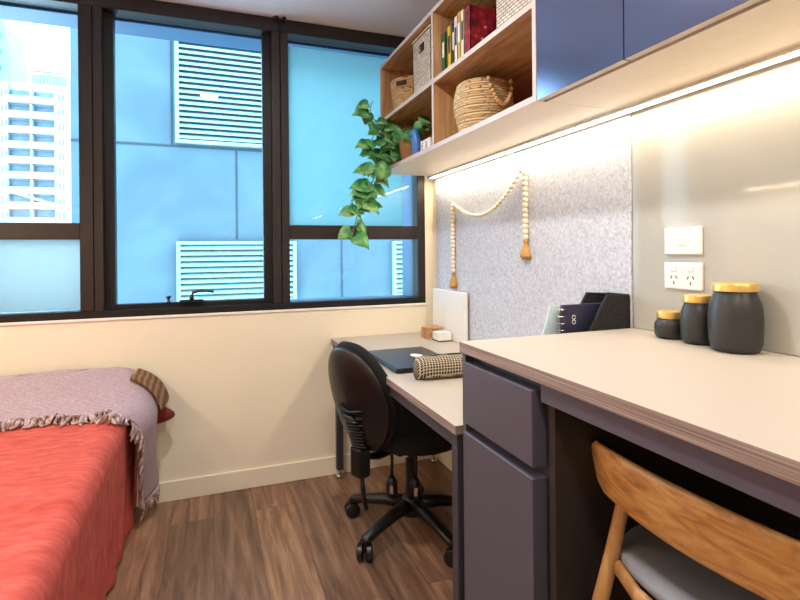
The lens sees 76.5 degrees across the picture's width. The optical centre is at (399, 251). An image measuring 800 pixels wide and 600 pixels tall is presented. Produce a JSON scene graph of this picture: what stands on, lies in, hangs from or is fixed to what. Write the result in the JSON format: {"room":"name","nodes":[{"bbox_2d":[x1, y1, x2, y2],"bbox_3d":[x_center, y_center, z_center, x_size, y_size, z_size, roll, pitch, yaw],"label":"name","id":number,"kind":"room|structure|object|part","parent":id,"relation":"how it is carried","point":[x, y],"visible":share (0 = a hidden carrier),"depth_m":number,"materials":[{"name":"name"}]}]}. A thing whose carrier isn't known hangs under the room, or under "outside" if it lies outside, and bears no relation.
{"room":"studio apartment","nodes":[
{"label":"studio apartment","id":0,"kind":"room"},
{"bbox_2d":[0,176,433,485],"bbox_3d":[-1.016,0.044,2.572,2.830,2.510,0.150,-1,0,-20],"label":"wall","id":1,"kind":"structure","parent":0,"point":[246,391],"depth_m":2.55,"materials":[{"name":"beige paint"}]},
{"bbox_2d":[0,0,426,325],"bbox_3d":[-0.983,-0.447,2.627,2.320,1.526,0.294,-1,0,-20],"label":"window","id":2,"kind":"structure","parent":1,"relation":"in","point":[314,77],"depth_m":2.63,"materials":[{"name":"brown metal"}]},
{"bbox_3d":[-1.042,-0.445,2.546,0.683,1.386,0.006,-1,0,-20],"label":"glass pane","id":3,"kind":"part","parent":2,"relation":"part of","materials":[{"name":"glass"}]},
{"bbox_3d":[-1.037,0.259,2.550,0.683,0.022,0.055,-1,0,-20],"label":"rail","id":4,"kind":"part","parent":2,"relation":"part of","materials":[{"name":"black metal"}]},
{"bbox_3d":[-1.029,0.244,2.508,0.110,0.016,0.030,-1,0,-20],"label":"plate","id":5,"kind":"part","parent":2,"relation":"part of","materials":[{"name":"black plastic"}]},
{"bbox_3d":[-0.982,0.214,2.511,0.117,0.058,0.028,-1,0,-10],"label":"lever","id":6,"kind":"part","parent":2,"relation":"part of","materials":[{"name":"black plastic"}]},
{"bbox_3d":[-0.998,0.289,2.686,2.320,0.030,0.168,-1,0,-20],"label":"sill","id":7,"kind":"part","parent":2,"relation":"part of","materials":[{"name":"black metal"}]},
{"bbox_3d":[-0.949,0.286,2.561,2.305,0.034,0.096,-1,0,-20],"label":"sill rail","id":8,"kind":"part","parent":2,"relation":"part of","materials":[{"name":"beige paint"}]},
{"bbox_3d":[-0.623,-1.172,2.630,0.020,0.055,0.012,-1,0,-20],"label":"plate","id":9,"kind":"part","parent":2,"relation":"part of","materials":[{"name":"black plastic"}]},
{"bbox_3d":[-0.265,-0.644,2.836,0.721,1.002,0.006,-1,0,-20],"label":"glass pane","id":10,"kind":"part","parent":2,"relation":"part of","materials":[{"name":"glass"}]},
{"bbox_2d":[136,451,435,506],"bbox_3d":[-0.977,1.152,2.495,2.530,0.095,0.014,-1,0,-20],"label":"baseboard","id":11,"kind":"structure","parent":1,"relation":"attached to","point":[186,488],"depth_m":2.58,"materials":[{"name":"beige paint"}]},
{"bbox_2d":[106,458,452,599],"bbox_3d":[-0.213,1.242,0.445,2.530,0.100,4.390,-1,0,-20],"label":"floor","id":12,"kind":"structure","parent":0,"point":[293,540],"depth_m":2.04,"materials":[{"name":"wood"}]},
{"bbox_2d":[328,341,452,567],"bbox_3d":[0.029,0.767,2.148,0.654,0.844,0.626,-1,0,-42],"label":"office chair","id":13,"kind":"object","parent":12,"relation":"on","point":[372,419],"visible":0.94,"depth_m":1.96,"materials":[{"name":"black plastic"}]},
{"bbox_2d":[336,341,398,447],"bbox_3d":[-0.159,0.563,1.994,0.135,0.433,0.388,-1,0,-42],"label":"backrest cushion","id":14,"kind":"object","parent":13,"relation":"on","point":[366,409],"depth_m":1.90,"materials":[{"name":"black fabric"}]},
{"bbox_3d":[-0.102,1.091,2.247,0.276,0.079,0.068,-1,0,23],"label":"arm","id":15,"kind":"part","parent":13,"relation":"part of","materials":[{"name":"black plastic"}]},
{"bbox_3d":[-0.056,1.090,2.054,0.068,0.079,0.276,-1,0,40],"label":"arm","id":16,"kind":"part","parent":13,"relation":"part of","materials":[{"name":"black plastic"}]},
{"bbox_3d":[-0.033,0.910,2.081,0.047,0.192,0.049,-1,0,-42],"label":"lever","id":17,"kind":"part","parent":13,"relation":"part of","materials":[{"name":"black plastic"}]},
{"bbox_3d":[0.065,0.909,2.058,0.047,0.192,0.049,-1,0,-42],"label":"lever","id":18,"kind":"part","parent":13,"relation":"part of","materials":[{"name":"black plastic"}]},
{"bbox_3d":[0.070,0.752,2.202,0.486,0.082,0.486,-1,0,-42],"label":"seat","id":19,"kind":"part","parent":13,"relation":"part of","materials":[{"name":"black fabric"}]},
{"bbox_3d":[0.139,1.088,2.040,0.068,0.079,0.276,-1,0,-32],"label":"arm","id":20,"kind":"part","parent":13,"relation":"part of","materials":[{"name":"black plastic"}]},
{"bbox_3d":[0.214,1.088,2.219,0.276,0.079,0.068,-1,0,-13],"label":"arm","id":21,"kind":"part","parent":13,"relation":"part of","materials":[{"name":"black plastic"}]},
{"bbox_2d":[331,331,464,599],"bbox_3d":[0.171,0.824,2.136,0.598,0.729,1.480,-1,0,-20],"label":"desk","id":22,"kind":"object","parent":12,"relation":"on","point":[438,403],"visible":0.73,"depth_m":1.63,"materials":[{"name":"white laminate"}]},
{"bbox_3d":[-0.321,0.838,2.681,0.035,0.620,0.035,-1,0,-20],"label":"leg","id":23,"kind":"part","parent":22,"relation":"part of","materials":[{"name":"grey metal"}]},
{"bbox_2d":[369,346,437,373],"bbox_3d":[0.044,0.448,2.133,0.268,0.020,0.382,-1,0,-20],"label":"laptop","id":24,"kind":"object","parent":22,"relation":"on","point":[398,360],"visible":0.7,"depth_m":2.13,"materials":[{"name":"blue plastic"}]},
{"bbox_2d":[421,325,441,338],"bbox_3d":[0.169,0.430,2.729,0.095,0.058,0.070,-1,0,-20],"label":"wooden organiser","id":25,"kind":"object","parent":22,"relation":"on","point":[426,333],"visible":0.81,"depth_m":2.70,"materials":[{"name":"brown wood"}]},
{"bbox_2d":[413,352,462,378],"bbox_3d":[0.190,0.417,1.873,0.280,0.086,0.092,-1,0,-16],"label":"pencil case","id":26,"kind":"object","parent":22,"relation":"on","point":[436,366],"visible":0.63,"depth_m":1.82,"materials":[{"name":"fabric"}]},
{"bbox_2d":[432,330,451,341],"bbox_3d":[0.217,0.436,2.627,0.074,0.045,0.085,-1,0,-20],"label":"block","id":27,"kind":"object","parent":22,"relation":"on","point":[443,335],"visible":1,"depth_m":2.60,"materials":[{"name":"white plastic"}]},
{"bbox_2d":[433,288,467,342],"bbox_3d":[0.259,0.330,2.671,0.025,0.255,0.372,-1,0,-20],"label":"panel","id":28,"kind":"object","parent":22,"relation":"on","point":[450,308],"visible":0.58,"depth_m":2.61,"materials":[{"name":"plastic"}]},
{"bbox_3d":[0.166,0.834,1.374,0.035,0.620,0.035,-1,0,-20],"label":"leg","id":29,"kind":"part","parent":22,"relation":"part of","materials":[{"name":"grey metal"}]},
{"bbox_2d":[580,292,629,330],"bbox_3d":[0.570,0.293,1.547,0.251,0.331,0.094,-1,0,-20],"label":"file holder","id":30,"kind":"object","parent":22,"relation":"on","point":[613,312],"visible":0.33,"depth_m":1.53,"materials":[{"name":"black plastic"}]},
{"bbox_2d":[542,306,559,334],"bbox_3d":[0.520,0.306,1.556,0.245,0.286,0.004,-1,0,-20],"label":"folder","id":31,"kind":"object","parent":30,"relation":"in","point":[551,326],"visible":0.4,"depth_m":1.53,"materials":[{"name":"white paper"}]},
{"bbox_2d":[557,303,600,333],"bbox_3d":[0.585,0.303,1.548,0.248,0.292,0.022,-1,0,-20],"label":"spiral notebook","id":32,"kind":"object","parent":30,"relation":"in","point":[574,318],"visible":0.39,"depth_m":1.52,"materials":[{"name":"blue paper"}]},
{"bbox_2d":[459,328,799,599],"bbox_3d":[0.752,0.707,0.598,0.590,0.952,1.800,-1,0,-20],"label":"counter cabinet","id":33,"kind":"object","parent":12,"relation":"on","point":[723,428],"visible":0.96,"depth_m":1.04,"materials":[{"name":"white laminate"}]},
{"bbox_3d":[0.441,0.723,1.433,0.575,0.925,0.018,-1,0,-20],"label":"panel","id":34,"kind":"part","parent":33,"relation":"part of","materials":[{"name":"grey laminate"}]},
{"bbox_3d":[0.234,0.364,1.185,0.036,0.158,0.300,-1,0,-20],"label":"drawer","id":35,"kind":"part","parent":33,"relation":"part of","materials":[{"name":"grey laminate"}]},
{"bbox_3d":[0.238,0.782,1.185,0.036,0.632,0.300,-1,0,-20],"label":"cupboard door","id":36,"kind":"part","parent":33,"relation":"part of","materials":[{"name":"grey laminate"}]},
{"bbox_3d":[0.262,0.680,1.186,0.012,0.835,0.320,-1,0,-20],"label":"recess panel","id":37,"kind":"part","parent":33,"relation":"part of","materials":[{"name":"laminate"}]},
{"bbox_3d":[0.569,0.742,1.119,0.555,0.885,0.020,-1,0,-20],"label":"panel","id":38,"kind":"part","parent":33,"relation":"part of","materials":[{"name":"brown laminate"}]},
{"bbox_2d":[654,310,680,339],"bbox_3d":[0.724,0.195,1.363,0.074,0.072,0.074,-1,0,-20],"label":"storage jar","id":39,"kind":"object","parent":33,"relation":"on","point":[667,323],"visible":0.79,"depth_m":1.34,"materials":[{"name":"black ceramic"}]},
{"bbox_3d":[0.723,0.168,1.363,0.062,0.018,0.062,-1,0,-20],"label":"lid","id":40,"kind":"part","parent":39,"relation":"part of","materials":[{"name":"gold metal"}]},
{"bbox_2d":[680,294,711,344],"bbox_3d":[0.752,0.170,1.280,0.080,0.122,0.080,-1,0,-20],"label":"storage jar","id":41,"kind":"object","parent":33,"relation":"on","point":[693,314],"visible":0.73,"depth_m":1.25,"materials":[{"name":"black ceramic"}]},
{"bbox_3d":[0.751,0.117,1.280,0.068,0.018,0.068,-1,0,-20],"label":"lid","id":42,"kind":"part","parent":41,"relation":"part of","materials":[{"name":"gold metal"}]},
{"bbox_2d":[707,282,764,353],"bbox_3d":[0.780,0.151,1.181,0.111,0.158,0.111,-1,0,-20],"label":"storage jar","id":43,"kind":"object","parent":33,"relation":"on","point":[735,313],"visible":1,"depth_m":1.14,"materials":[{"name":"black ceramic"}]},
{"bbox_3d":[0.779,0.081,1.181,0.094,0.018,0.094,-1,0,-20],"label":"lid","id":44,"kind":"part","parent":43,"relation":"part of","materials":[{"name":"gold metal"}]},
{"bbox_3d":[1.017,0.718,0.687,0.017,0.925,1.782,-1,0,-20],"label":"panel","id":45,"kind":"part","parent":33,"relation":"part of","materials":[{"name":"brown laminate"}]},
{"bbox_2d":[592,441,799,599],"bbox_3d":[0.599,0.782,0.885,0.473,0.807,0.440,-1,0,-20],"label":"counter stool","id":46,"kind":"object","parent":12,"relation":"on","point":[684,545],"visible":1,"depth_m":0.85,"materials":[{"name":"brown wood"}]},
{"bbox_3d":[0.376,0.819,0.988,0.139,0.738,0.030,-1,0,8],"label":"leg","id":47,"kind":"part","parent":46,"relation":"part of","materials":[{"name":"brown wood"}]},
{"bbox_3d":[0.452,0.606,0.831,0.046,0.041,0.286,-1,0,-20],"label":"rail","id":48,"kind":"part","parent":46,"relation":"part of","materials":[{"name":"brown wood"}]},
{"bbox_2d":[157,0,439,36],"bbox_3d":[-0.236,-1.278,0.445,2.830,0.120,4.690,-1,0,-20],"label":"ceiling","id":49,"kind":"structure","parent":0,"point":[399,18],"depth_m":2.56,"materials":[{"name":"paint"}]},
{"bbox_2d":[433,179,798,470],"bbox_3d":[1.032,0.025,0.912,0.150,2.510,4.390,-1,0,-20],"label":"wall","id":50,"kind":"structure","parent":0,"point":[445,458],"depth_m":2.92,"materials":[{"name":"beige paint"}]},
{"bbox_2d":[380,0,615,175],"bbox_3d":[0.300,-0.714,2.143,0.348,0.578,1.397,-1,0,-20],"label":"open shelf unit","id":51,"kind":"object","parent":50,"relation":"attached to","point":[509,52],"visible":0.52,"depth_m":2.01,"materials":[{"name":"brown wood"}]},
{"bbox_2d":[338,99,401,248],"bbox_3d":[-0.114,-0.405,2.572,0.383,0.788,0.314,-1,0,-20],"label":"trailing ivy","id":52,"kind":"object","parent":51,"relation":"on","point":[362,193],"visible":0.93,"depth_m":2.58,"materials":[{"name":"plant"}]},
{"bbox_2d":[390,75,412,108],"bbox_3d":[0.084,-0.792,2.633,0.273,0.162,0.273,-1,0,-20],"label":"seagrass basket","id":53,"kind":"object","parent":51,"relation":"on","point":[401,88],"visible":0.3,"depth_m":2.53,"materials":[{"name":"brown wicker"}]},
{"bbox_3d":[0.006,-0.839,2.513,0.060,0.022,0.008,-1,0,34],"label":"handle","id":54,"kind":"part","parent":53,"relation":"part of","materials":[{"name":"brown wicker"}]},
{"bbox_3d":[0.059,-0.712,2.790,0.348,0.542,0.018,-1,0,-20],"label":"panel","id":55,"kind":"part","parent":51,"relation":"part of","materials":[{"name":"brown wood"}]},
{"bbox_2d":[395,115,431,159],"bbox_3d":[0.065,-0.549,2.505,0.156,0.215,0.259,-1,0,-20],"label":"potted plant","id":56,"kind":"object","parent":51,"relation":"on","point":[405,148],"visible":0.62,"depth_m":2.46,"materials":[{"name":"green plant"}]},
{"bbox_3d":[0.058,-0.494,2.520,0.132,0.105,0.132,-1,0,-20],"label":"pot","id":57,"kind":"part","parent":56,"relation":"part of","materials":[{"name":"orange ceramic"}]},
{"bbox_2d":[409,128,421,153],"bbox_3d":[0.075,-0.509,2.373,0.054,0.136,0.073,-1,0,-20],"label":"bird figurine","id":58,"kind":"object","parent":51,"relation":"on","point":[414,134],"visible":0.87,"depth_m":2.35,"materials":[{"name":"ceramic"}]},
{"bbox_2d":[412,24,431,93],"bbox_3d":[0.214,-0.845,2.313,0.262,0.264,0.222,-1,0,-20],"label":"wicker box","id":59,"kind":"object","parent":51,"relation":"on","point":[421,44],"visible":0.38,"depth_m":2.27,"materials":[{"name":"grey wicker"}]},
{"bbox_2d":[421,137,431,150],"bbox_3d":[0.119,-0.468,2.228,0.023,0.052,0.100,-1,0,-20],"label":"block sign","id":60,"kind":"object","parent":51,"relation":"on","point":[426,143],"visible":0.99,"depth_m":2.21,"materials":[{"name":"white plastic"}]},
{"bbox_2d":[441,32,447,70],"bbox_3d":[0.247,-0.802,2.095,0.151,0.178,0.033,-1,0,-20],"label":"book","id":61,"kind":"object","parent":51,"relation":"on","point":[444,35],"visible":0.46,"depth_m":2.06,"materials":[{"name":"green paper"}]},
{"bbox_2d":[447,25,451,66],"bbox_3d":[0.268,-0.810,2.068,0.151,0.195,0.032,-1,0,-20],"label":"book","id":62,"kind":"object","parent":51,"relation":"on","point":[449,29],"visible":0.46,"depth_m":2.04,"materials":[{"name":"yellow paper"}]},
{"bbox_2d":[452,22,454,63],"bbox_3d":[0.282,-0.813,2.044,0.151,0.200,0.021,-1,0,-20],"label":"book","id":63,"kind":"object","parent":51,"relation":"on","point":[453,55],"visible":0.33,"depth_m":2.02,"materials":[{"name":"white paper"}]},
{"bbox_2d":[454,16,457,60],"bbox_3d":[0.287,-0.815,2.001,0.151,0.203,0.025,-1,0,-20],"label":"book","id":64,"kind":"object","parent":51,"relation":"on","point":[455,18],"visible":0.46,"depth_m":1.98,"materials":[{"name":"white paper"}]},
{"bbox_2d":[457,11,460,58],"bbox_3d":[0.297,-0.817,1.976,0.151,0.208,0.027,-1,0,-20],"label":"book","id":65,"kind":"object","parent":51,"relation":"on","point":[458,13],"visible":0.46,"depth_m":1.95,"materials":[{"name":"white paper"}]},
{"bbox_2d":[461,9,464,56],"bbox_3d":[0.306,-0.815,1.950,0.151,0.204,0.025,-1,0,-20],"label":"book","id":66,"kind":"object","parent":51,"relation":"on","point":[463,10],"visible":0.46,"depth_m":1.92,"materials":[{"name":"beige paper"}]},
{"bbox_2d":[465,5,494,52],"bbox_3d":[0.330,-0.815,1.924,0.165,0.202,0.039,-1,0,-20],"label":"storage box","id":67,"kind":"object","parent":51,"relation":"on","point":[479,21],"visible":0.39,"depth_m":1.89,"materials":[{"name":"red cardboard"}]},
{"bbox_2d":[453,77,513,131],"bbox_3d":[0.325,-0.546,1.978,0.234,0.205,0.234,-1,0,-20],"label":"rope basket","id":68,"kind":"object","parent":51,"relation":"on","point":[474,102],"visible":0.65,"depth_m":1.88,"materials":[{"name":"beige fabric"}]},
{"bbox_2d":[486,75,512,105],"bbox_3d":[0.374,-0.591,1.873,0.116,0.113,0.036,-1,0,-25],"label":"handle","id":69,"kind":"object","parent":68,"relation":"hanging from","point":[496,97],"visible":1,"depth_m":1.86,"materials":[{"name":"beige wood"}]},
{"bbox_2d":[495,0,531,29],"bbox_3d":[0.481,-0.818,1.639,0.272,0.206,0.242,-1,0,-20],"label":"wicker box","id":70,"kind":"object","parent":51,"relation":"on","point":[504,9],"visible":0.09,"depth_m":1.64,"materials":[{"name":"beige wicker"}]},
{"bbox_3d":[0.571,-0.716,1.882,0.022,0.542,0.682,-1,0,-20],"label":"panel","id":71,"kind":"part","parent":51,"relation":"part of","materials":[{"name":"wood"}]},
{"bbox_3d":[0.541,-0.716,1.497,0.348,0.542,0.018,-1,0,-20],"label":"panel","id":72,"kind":"part","parent":51,"relation":"part of","materials":[{"name":"brown wood"}]},
{"bbox_2d":[435,113,633,340],"bbox_3d":[0.459,0.013,2.216,0.012,0.876,1.427,-1,0,-20],"label":"pinboard","id":73,"kind":"object","parent":50,"relation":"attached to","point":[580,197],"visible":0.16,"depth_m":1.97,"materials":[{"name":"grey fabric"}]},
{"bbox_2d":[449,168,530,288],"bbox_3d":[0.390,-0.074,2.343,0.046,0.529,0.697,-1,0,-20],"label":"bead garland","id":74,"kind":"object","parent":73,"relation":"hanging from","point":[525,252],"visible":1,"depth_m":2.15,"materials":[{"name":"brown wood"}]},
{"bbox_2d":[536,0,799,109],"bbox_3d":[0.858,-0.774,0.643,0.348,0.688,1.802,-1,0,-20],"label":"upper cabinet","id":75,"kind":"object","parent":50,"relation":"attached to","point":[609,54],"visible":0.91,"depth_m":1.15,"materials":[{"name":"blue laminate"}]},
{"bbox_3d":[0.447,-0.770,1.280,0.020,0.688,0.318,-1,0,-20],"label":"door","id":76,"kind":"part","parent":75,"relation":"part of","materials":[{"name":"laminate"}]},
{"bbox_2d":[427,44,799,178],"bbox_3d":[0.736,-0.423,1.353,0.040,0.010,3.220,-1,0,-20],"label":"led strip","id":77,"kind":"object","parent":75,"relation":"attached to","point":[792,52],"visible":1,"depth_m":1.41,"materials":[{"name":"white plastic"}]},
{"bbox_3d":[0.604,-0.772,0.856,0.020,0.688,0.578,-1,0,-20],"label":"door","id":78,"kind":"part","parent":75,"relation":"part of","materials":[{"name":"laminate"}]},
{"bbox_2d":[632,56,799,356],"bbox_3d":[1.025,-0.102,0.702,0.006,0.658,1.800,-1,0,-20],"label":"backsplash","id":79,"kind":"structure","parent":50,"relation":"attached to","point":[723,158],"depth_m":1.26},
{"bbox_2d":[664,226,702,254],"bbox_3d":[0.764,-0.030,1.373,0.014,0.074,0.115,-1,0,-20],"label":"light switch","id":80,"kind":"object","parent":79,"relation":"attached to","point":[680,240],"visible":1,"depth_m":1.36,"materials":[{"name":"white plastic"}]},
{"bbox_2d":[664,262,703,290],"bbox_3d":[0.765,0.065,1.373,0.014,0.074,0.117,-1,0,-20],"label":"power socket","id":81,"kind":"object","parent":79,"relation":"attached to","point":[678,275],"visible":1,"depth_m":1.36,"materials":[{"name":"white plastic"}]},
{"label":"outside","id":82,"kind":"structure","parent":0,"visible":0},
{"bbox_2d":[0,70,71,222],"bbox_3d":[-65.700,-5.444,93.732,10.400,54.500,12.500,-1,0,-20],"label":"apartment tower","id":83,"kind":"structure","parent":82,"point":[35,116],"depth_m":88.75,"materials":[{"name":"white concrete"}]},
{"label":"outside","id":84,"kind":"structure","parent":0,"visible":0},
{"bbox_2d":[70,28,401,303],"bbox_3d":[0.906,2.007,8.544,10.372,10.350,3.007,-1,0,-20],"label":"concrete building","id":85,"kind":"structure","parent":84,"point":[169,192],"depth_m":5.66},
{"bbox_2d":[174,41,261,147],"bbox_3d":[-1.889,-1.897,5.881,1.320,1.350,0.069,-1,0,-20],"label":"louvres","id":86,"kind":"object","parent":85,"relation":"attached to","point":[218,89],"visible":0.5,"depth_m":5.80,"materials":[{"name":"metal"}]},
{"bbox_3d":[-1.889,-2.313,5.873,1.240,0.053,0.050,-1,0,-20],"label":"blade","id":87,"kind":"part","parent":86,"relation":"part of","materials":[{"name":"metal"}]},
{"bbox_3d":[-1.889,-2.250,5.873,1.240,0.053,0.050,-1,0,-20],"label":"blade","id":88,"kind":"part","parent":86,"relation":"part of","materials":[{"name":"metal"}]},
{"bbox_3d":[-1.888,-2.186,5.873,1.240,0.053,0.050,-1,0,-20],"label":"blade","id":89,"kind":"part","parent":86,"relation":"part of","materials":[{"name":"metal"}]},
{"bbox_3d":[-1.887,-2.123,5.873,1.240,0.053,0.050,-1,0,-20],"label":"blade","id":90,"kind":"part","parent":86,"relation":"part of","materials":[{"name":"metal"}]},
{"bbox_3d":[-1.887,-2.059,5.873,1.240,0.053,0.050,-1,0,-20],"label":"blade","id":91,"kind":"part","parent":86,"relation":"part of","materials":[{"name":"metal"}]},
{"bbox_3d":[-1.886,-1.996,5.873,1.240,0.053,0.050,-1,0,-20],"label":"blade","id":92,"kind":"part","parent":86,"relation":"part of","materials":[{"name":"metal"}]},
{"bbox_3d":[-1.885,-1.932,5.873,1.240,0.053,0.050,-1,0,-20],"label":"blade","id":93,"kind":"part","parent":86,"relation":"part of","materials":[{"name":"metal"}]},
{"bbox_3d":[-1.885,-1.869,5.873,1.240,0.053,0.050,-1,0,-20],"label":"blade","id":94,"kind":"part","parent":86,"relation":"part of","materials":[{"name":"metal"}]},
{"bbox_3d":[-1.884,-1.805,5.873,1.240,0.053,0.050,-1,0,-20],"label":"blade","id":95,"kind":"part","parent":86,"relation":"part of","materials":[{"name":"metal"}]},
{"bbox_3d":[-1.884,-1.742,5.873,1.240,0.053,0.050,-1,0,-20],"label":"blade","id":96,"kind":"part","parent":86,"relation":"part of","materials":[{"name":"metal"}]},
{"bbox_3d":[-1.883,-1.678,5.873,1.240,0.053,0.050,-1,0,-20],"label":"blade","id":97,"kind":"part","parent":86,"relation":"part of","materials":[{"name":"metal"}]},
{"bbox_3d":[-1.883,-1.615,5.873,1.240,0.053,0.050,-1,0,-20],"label":"blade","id":98,"kind":"part","parent":86,"relation":"part of","materials":[{"name":"metal"}]},
{"bbox_3d":[-1.882,-1.551,5.873,1.240,0.053,0.050,-1,0,-20],"label":"blade","id":99,"kind":"part","parent":86,"relation":"part of","materials":[{"name":"metal"}]},
{"bbox_3d":[-1.881,-1.488,5.873,1.240,0.053,0.050,-1,0,-20],"label":"blade","id":100,"kind":"part","parent":86,"relation":"part of","materials":[{"name":"metal"}]},
{"bbox_3d":[-1.881,-1.424,5.873,1.240,0.053,0.050,-1,0,-20],"label":"blade","id":101,"kind":"part","parent":86,"relation":"part of","materials":[{"name":"metal"}]},
{"bbox_3d":[-1.880,-1.361,5.873,1.240,0.053,0.050,-1,0,-20],"label":"blade","id":102,"kind":"part","parent":86,"relation":"part of","materials":[{"name":"metal"}]},
{"bbox_3d":[-1.879,-1.297,5.873,1.240,0.053,0.050,-1,0,-20],"label":"blade","id":103,"kind":"part","parent":86,"relation":"part of","materials":[{"name":"metal"}]},
{"bbox_2d":[176,241,296,300],"bbox_3d":[-1.869,0.233,5.881,1.320,0.710,0.069,-1,0,-20],"label":"louvres","id":104,"kind":"object","parent":85,"relation":"attached to","point":[231,269],"visible":0.85,"depth_m":5.81,"materials":[{"name":"metal"}]},
{"bbox_3d":[-1.868,-0.054,5.873,1.240,0.053,0.050,-1,0,-20],"label":"blade","id":105,"kind":"part","parent":104,"relation":"part of","materials":[{"name":"metal"}]},
{"bbox_3d":[-1.867,0.009,5.873,1.240,0.053,0.050,-1,0,-20],"label":"blade","id":106,"kind":"part","parent":104,"relation":"part of","materials":[{"name":"metal"}]},
{"bbox_3d":[-1.867,0.072,5.873,1.240,0.053,0.050,-1,0,-20],"label":"blade","id":107,"kind":"part","parent":104,"relation":"part of","materials":[{"name":"metal"}]},
{"bbox_3d":[-1.866,0.135,5.873,1.240,0.053,0.050,-1,0,-20],"label":"blade","id":108,"kind":"part","parent":104,"relation":"part of","materials":[{"name":"metal"}]},
{"bbox_3d":[-1.865,0.198,5.873,1.240,0.053,0.050,-1,0,-20],"label":"blade","id":109,"kind":"part","parent":104,"relation":"part of","materials":[{"name":"metal"}]},
{"bbox_3d":[-1.865,0.261,5.873,1.240,0.053,0.050,-1,0,-20],"label":"blade","id":110,"kind":"part","parent":104,"relation":"part of","materials":[{"name":"metal"}]},
{"bbox_3d":[-1.864,0.324,5.873,1.240,0.053,0.050,-1,0,-20],"label":"blade","id":111,"kind":"part","parent":104,"relation":"part of","materials":[{"name":"metal"}]},
{"bbox_3d":[-1.864,0.387,5.873,1.240,0.053,0.050,-1,0,-20],"label":"blade","id":112,"kind":"part","parent":104,"relation":"part of","materials":[{"name":"metal"}]},
{"bbox_3d":[-1.863,0.450,5.873,1.240,0.053,0.050,-1,0,-20],"label":"blade","id":113,"kind":"part","parent":104,"relation":"part of","materials":[{"name":"metal"}]},
{"bbox_3d":[-1.863,0.513,5.873,1.240,0.053,0.050,-1,0,-20],"label":"blade","id":114,"kind":"part","parent":104,"relation":"part of","materials":[{"name":"metal"}]},
{"bbox_2d":[391,241,402,294],"bbox_3d":[0.469,0.211,6.752,1.210,0.710,0.069,-1,0,-20],"label":"louvres","id":115,"kind":"object","parent":85,"relation":"attached to","point":[396,246],"visible":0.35,"depth_m":6.54,"materials":[{"name":"metal"}]},
{"bbox_3d":[0.474,0.365,6.744,1.130,0.053,0.050,-1,0,-20],"label":"blade","id":116,"kind":"part","parent":115,"relation":"part of","materials":[{"name":"metal"}]},
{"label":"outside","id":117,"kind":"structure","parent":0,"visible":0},
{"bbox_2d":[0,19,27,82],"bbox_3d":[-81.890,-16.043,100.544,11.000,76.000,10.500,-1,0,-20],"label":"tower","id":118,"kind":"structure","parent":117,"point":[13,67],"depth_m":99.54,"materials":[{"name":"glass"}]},
{"bbox_3d":[-1.298,0.952,1.146,0.960,0.500,2.300,-1,0,-20],"label":"bed","id":119,"kind":"object","parent":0,"visible":0},
{"bbox_2d":[0,414,137,599],"bbox_3d":[-1.275,0.926,1.107,0.987,0.539,2.373,-1,0,-20],"label":"bedspread","id":120,"kind":"object","parent":119,"relation":"on","point":[68,494],"visible":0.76,"depth_m":1.50,"materials":[{"name":"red fabric"}]},
{"bbox_2d":[0,367,159,521],"bbox_3d":[-1.558,0.853,2.024,1.068,0.648,0.424,-1,0,-20],"label":"throw blanket","id":121,"kind":"object","parent":120,"relation":"on","point":[75,396],"visible":0.95,"depth_m":2.13,"materials":[{"name":"pink fabric"}]},
{"bbox_2d":[157,404,174,423],"bbox_3d":[-1.420,0.713,2.227,0.794,0.178,0.170,-1,0,-18],"label":"cushion","id":122,"kind":"object","parent":120,"relation":"on","point":[165,414],"visible":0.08,"depth_m":2.32,"materials":[{"name":"fabric"}]},
{"bbox_2d":[130,368,168,409],"bbox_3d":[-1.139,0.621,2.313,0.138,0.156,0.186,-1,0,-16],"label":"cushion","id":123,"kind":"object","parent":119,"relation":"on","point":[145,378],"visible":1,"depth_m":2.28,"materials":[{"name":"brown fabric"}]}
]}

